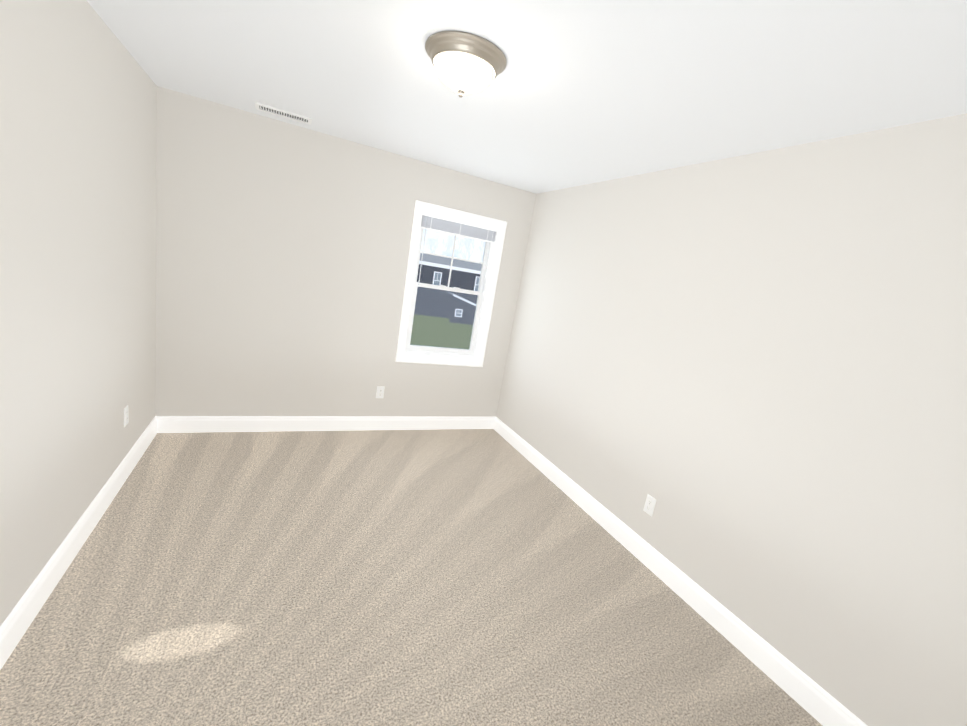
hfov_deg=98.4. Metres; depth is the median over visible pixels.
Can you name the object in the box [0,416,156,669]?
baseboard
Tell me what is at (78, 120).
wall
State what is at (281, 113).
ceiling vent
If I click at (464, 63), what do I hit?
ceiling light
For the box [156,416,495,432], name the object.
baseboard
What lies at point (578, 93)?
ceiling
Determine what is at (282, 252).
wall
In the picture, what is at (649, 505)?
electrical outlet
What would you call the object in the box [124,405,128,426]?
electrical outlet
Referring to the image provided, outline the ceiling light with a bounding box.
[425,31,506,97]
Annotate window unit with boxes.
[395,200,506,366]
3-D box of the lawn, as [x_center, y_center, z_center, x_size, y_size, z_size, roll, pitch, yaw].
[-0.238,-14.012,90.723,200.000,0.300,154.230,4,13,-26]
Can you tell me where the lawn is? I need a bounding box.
[410,314,472,348]
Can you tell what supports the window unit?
in the wall at (282, 252)
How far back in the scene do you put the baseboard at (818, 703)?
2.24 m
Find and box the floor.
[0,429,822,725]
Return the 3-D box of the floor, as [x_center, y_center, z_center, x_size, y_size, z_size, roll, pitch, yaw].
[-0.418,1.220,2.208,3.290,0.200,4.230,4,13,-26]
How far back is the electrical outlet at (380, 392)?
3.90 m
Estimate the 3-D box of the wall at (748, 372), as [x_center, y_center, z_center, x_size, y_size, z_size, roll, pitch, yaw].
[1.199,0.038,2.632,0.160,2.440,4.230,4,13,-26]
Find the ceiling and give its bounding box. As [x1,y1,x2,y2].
[87,0,966,193]
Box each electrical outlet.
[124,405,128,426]
[376,386,384,397]
[643,494,655,516]
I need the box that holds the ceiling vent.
[254,102,311,124]
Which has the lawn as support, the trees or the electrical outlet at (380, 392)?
the trees
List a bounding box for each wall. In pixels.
[0,0,156,625]
[155,86,535,416]
[496,114,966,725]
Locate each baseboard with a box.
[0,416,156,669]
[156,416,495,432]
[493,417,866,725]
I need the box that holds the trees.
[424,235,484,261]
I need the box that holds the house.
[414,253,481,324]
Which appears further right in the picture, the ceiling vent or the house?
the house
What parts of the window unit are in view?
sash, sash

